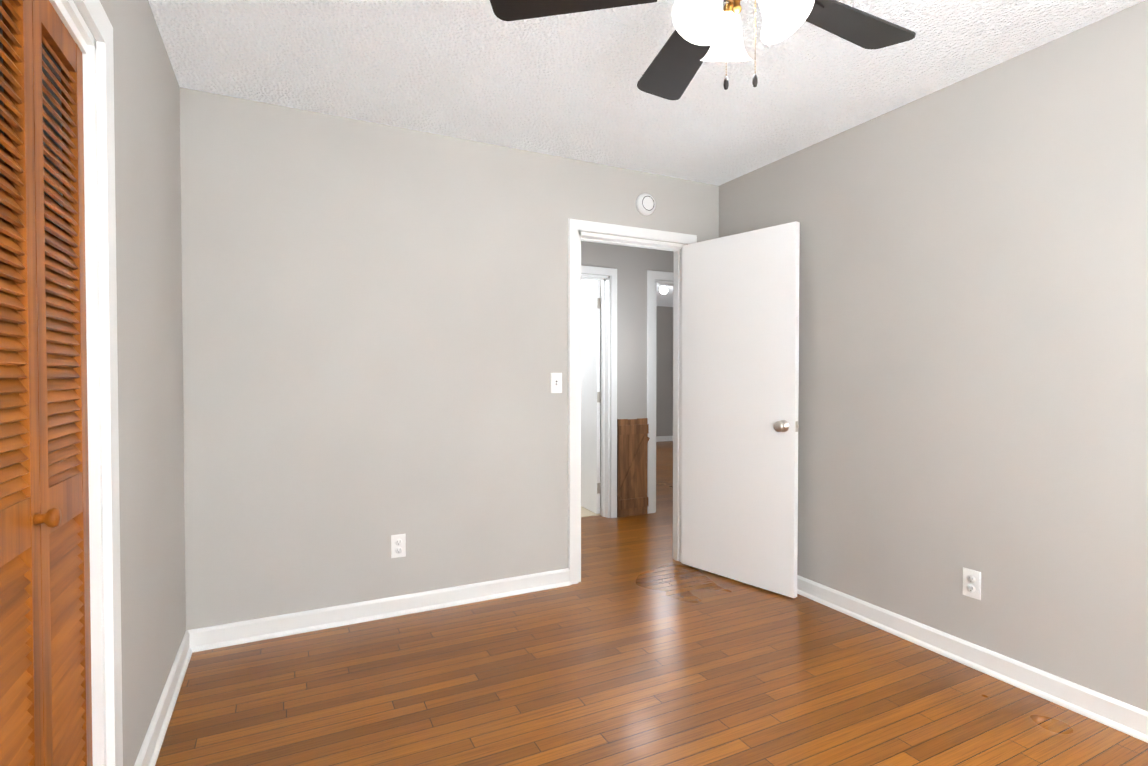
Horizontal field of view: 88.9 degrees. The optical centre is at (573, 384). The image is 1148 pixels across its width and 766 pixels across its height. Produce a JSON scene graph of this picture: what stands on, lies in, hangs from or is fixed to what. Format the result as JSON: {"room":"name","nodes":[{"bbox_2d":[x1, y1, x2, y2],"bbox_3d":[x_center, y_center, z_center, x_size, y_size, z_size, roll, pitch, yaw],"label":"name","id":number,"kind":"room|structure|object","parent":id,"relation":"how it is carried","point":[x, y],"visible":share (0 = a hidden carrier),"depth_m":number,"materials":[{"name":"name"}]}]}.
{"room":"empty bedroom","nodes":[
{"label":"empty bedroom","id":0,"kind":"room"},
{"bbox_2d":[73,0,185,765],"bbox_3d":[-0.914,-0.028,0.825,0.120,2.440,3.745,0,1,-26],"label":"wall","id":1,"kind":"structure","parent":0,"point":[149,320],"depth_m":1.87,"materials":[{"name":"paint"}]},
{"bbox_2d":[0,0,92,765],"bbox_3d":[-0.864,0.205,0.826,0.063,1.946,1.213,0,1,-26],"label":"bifold closet door","id":2,"kind":"structure","parent":1,"relation":"in","point":[45,677],"depth_m":1.11,"materials":[{"name":"brown wood"}]},
{"bbox_2d":[42,0,122,765],"bbox_3d":[-0.895,0.155,0.810,0.137,2.074,1.423,0,1,-26],"label":"trim","id":3,"kind":"structure","parent":1,"relation":"attached to","point":[102,355],"depth_m":1.39,"materials":[{"name":"white wood"}]},
{"bbox_2d":[134,629,197,765],"bbox_3d":[-1.405,1.126,2.001,0.026,0.092,1.129,0,1,-26],"label":"baseboard","id":4,"kind":"structure","parent":1,"relation":"attached to","point":[148,754],"depth_m":2.05,"materials":[{"name":"white wood"}]},
{"bbox_2d":[180,87,718,629],"bbox_3d":[-0.399,-0.070,3.237,3.184,2.440,0.120,0,1,-26],"label":"wall","id":5,"kind":"structure","parent":0,"point":[374,321],"depth_m":2.87,"materials":[{"name":"paint"}]},
{"bbox_2d":[198,568,570,651],"bbox_3d":[-0.855,1.109,2.949,1.853,0.092,0.026,0,1,-26],"label":"baseboard","id":6,"kind":"structure","parent":5,"relation":"attached to","point":[224,635],"depth_m":2.88,"materials":[{"name":"white wood"}]},
{"bbox_2d":[391,534,405,557],"bbox_3d":[-0.882,0.811,2.941,0.070,0.115,0.008,0,1,-26],"label":"outlet","id":7,"kind":"object","parent":5,"relation":"attached to","point":[398,545],"visible":1,"depth_m":2.94,"materials":[{"name":"white plastic"}]},
{"bbox_2d":[551,373,561,392],"bbox_3d":[-0.097,-0.011,3.310,0.070,0.115,0.019,0,1,-26],"label":"light switch","id":8,"kind":"object","parent":5,"relation":"attached to","point":[556,382],"visible":1,"depth_m":3.31,"materials":[{"name":"white plastic"}]},
{"bbox_2d":[568,218,696,583],"bbox_3d":[0.345,0.096,3.609,0.907,2.096,0.152,0,1,-26],"label":"door frame","id":9,"kind":"structure","parent":5,"relation":"attached to","point":[576,235],"depth_m":3.40,"materials":[{"name":"white wood"}]},
{"bbox_2d":[636,193,655,215],"bbox_3d":[0.443,-1.098,3.549,0.132,0.132,0.037,0,1,-26],"label":"smoke detector","id":10,"kind":"object","parent":5,"relation":"attached to","point":[645,204],"visible":0.98,"depth_m":3.53,"materials":[{"name":"white plastic"}]},
{"bbox_2d":[681,221,799,597],"bbox_3d":[0.962,0.133,3.421,0.268,2.005,0.766,0,1,-26],"label":"bedroom door","id":11,"kind":"structure","parent":5,"relation":"in","point":[740,385],"depth_m":3.35,"materials":[{"name":"painted wood"},{"name":"satin nickel"}]},
{"bbox_2d":[581,279,600,507],"bbox_3d":[-0.189,-0.122,6.253,0.120,2.440,2.610,0,1,-26],"label":"wall","id":12,"kind":"structure","parent":0,"point":[583,281],"depth_m":5.26,"materials":[{"name":"paint"}]},
{"bbox_2d":[581,280,600,513],"bbox_3d":[0.082,0.100,5.345,0.163,2.005,0.736,0,1,-26],"label":"bathroom door","id":13,"kind":"structure","parent":12,"relation":"in","point":[590,396],"depth_m":5.11,"materials":[{"name":"white wood"}]},
{"bbox_2d":[581,506,600,516],"bbox_3d":[-0.969,1.103,5.821,1.680,0.006,2.490,0,1,-26],"label":"bathroom tile floor","id":14,"kind":"structure","parent":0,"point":[585,512],"depth_m":5.06,"materials":[{"name":"beige tile"}]},
{"bbox_2d":[581,241,673,418],"bbox_3d":[-0.040,-0.097,4.805,3.940,2.440,0.120,0,1,-26],"label":"wall","id":15,"kind":"structure","parent":0,"point":[632,265],"depth_m":4.97,"materials":[{"name":"paint"}]},
{"bbox_2d":[581,265,672,517],"bbox_3d":[0.521,0.064,5.085,2.205,2.109,0.152,0,1,-26],"label":"door frame","id":16,"kind":"structure","parent":15,"relation":"attached to","point":[608,402],"depth_m":4.94,"materials":[{"name":"white wood"}]},
{"bbox_2d":[148,0,1144,306],"bbox_3d":[0.608,-1.365,4.713,8.000,0.100,10.200,0,1,-26],"label":"ceiling","id":17,"kind":"structure","parent":0,"point":[560,86],"depth_m":2.36,"materials":[{"name":"white paint"}]},
{"bbox_2d":[657,285,667,293],"bbox_3d":[1.058,-1.223,7.073,0.110,0.265,0.186,0,1,-26],"label":"ceiling light","id":18,"kind":"object","parent":17,"relation":"attached to","point":[663,290],"visible":0.71,"depth_m":7.01,"materials":[{"name":"white glass"}]},
{"bbox_2d":[490,0,915,99],"bbox_3d":[0.425,-0.980,1.431,1.155,0.557,1.199,0,1,-26],"label":"ceiling fan","id":19,"kind":"object","parent":17,"relation":"hanging from","point":[708,30],"visible":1,"depth_m":1.51,"materials":[{"name":"brown metal"}]},
{"bbox_2d":[155,441,1147,765],"bbox_3d":[0.608,1.174,4.757,8.000,0.100,10.200,0,1,-26],"label":"floor","id":20,"kind":"structure","parent":0,"point":[637,645],"depth_m":2.23,"materials":[{"name":"brown wood"}]},
{"bbox_2d":[617,418,649,516],"bbox_3d":[0.504,0.704,4.999,0.320,0.828,0.034,0,1,-26],"label":"gate panel","id":21,"kind":"object","parent":20,"relation":"on","point":[633,438],"visible":0.98,"depth_m":4.99,"materials":[{"name":"brown wood"}]},
{"bbox_2d":[656,306,671,436],"bbox_3d":[0.108,-0.185,9.910,3.660,2.440,0.120,0,1,-26],"label":"wall","id":22,"kind":"structure","parent":0,"point":[664,371],"depth_m":10.60,"materials":[{"name":"paint"}]},
{"bbox_2d":[656,436,670,441],"bbox_3d":[0.131,0.990,9.861,3.640,0.092,0.026,0,1,-26],"label":"baseboard","id":23,"kind":"structure","parent":22,"relation":"attached to","point":[663,438],"depth_m":10.59,"materials":[{"name":"white wood"}]},
{"bbox_2d":[672,307,672,435],"bbox_3d":[2.820,-0.165,8.738,0.120,2.440,4.630,0,1,-26],"label":"wall","id":24,"kind":"structure","parent":0,"point":[672,307],"depth_m":10.67,"materials":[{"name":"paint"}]},
{"bbox_2d":[719,0,1147,710],"bbox_3d":[1.858,-0.051,2.132,0.120,2.440,3.865,0,1,-26],"label":"wall","id":25,"kind":"structure","parent":0,"point":[973,324],"depth_m":2.35,"materials":[{"name":"paint"}]},
{"bbox_2d":[963,567,980,599],"bbox_3d":[1.649,0.825,2.425,0.008,0.115,0.070,0,1,-26],"label":"outlet","id":26,"kind":"object","parent":25,"relation":"attached to","point":[971,583],"visible":1,"depth_m":2.42,"materials":[{"name":"white plastic"}]},
{"bbox_2d":[797,575,1147,742],"bbox_3d":[1.766,1.123,2.174,0.026,0.092,3.745,0,1,-26],"label":"baseboard","id":27,"kind":"structure","parent":25,"relation":"attached to","point":[1124,717],"depth_m":2.34,"materials":[{"name":"white wood"}]}
]}

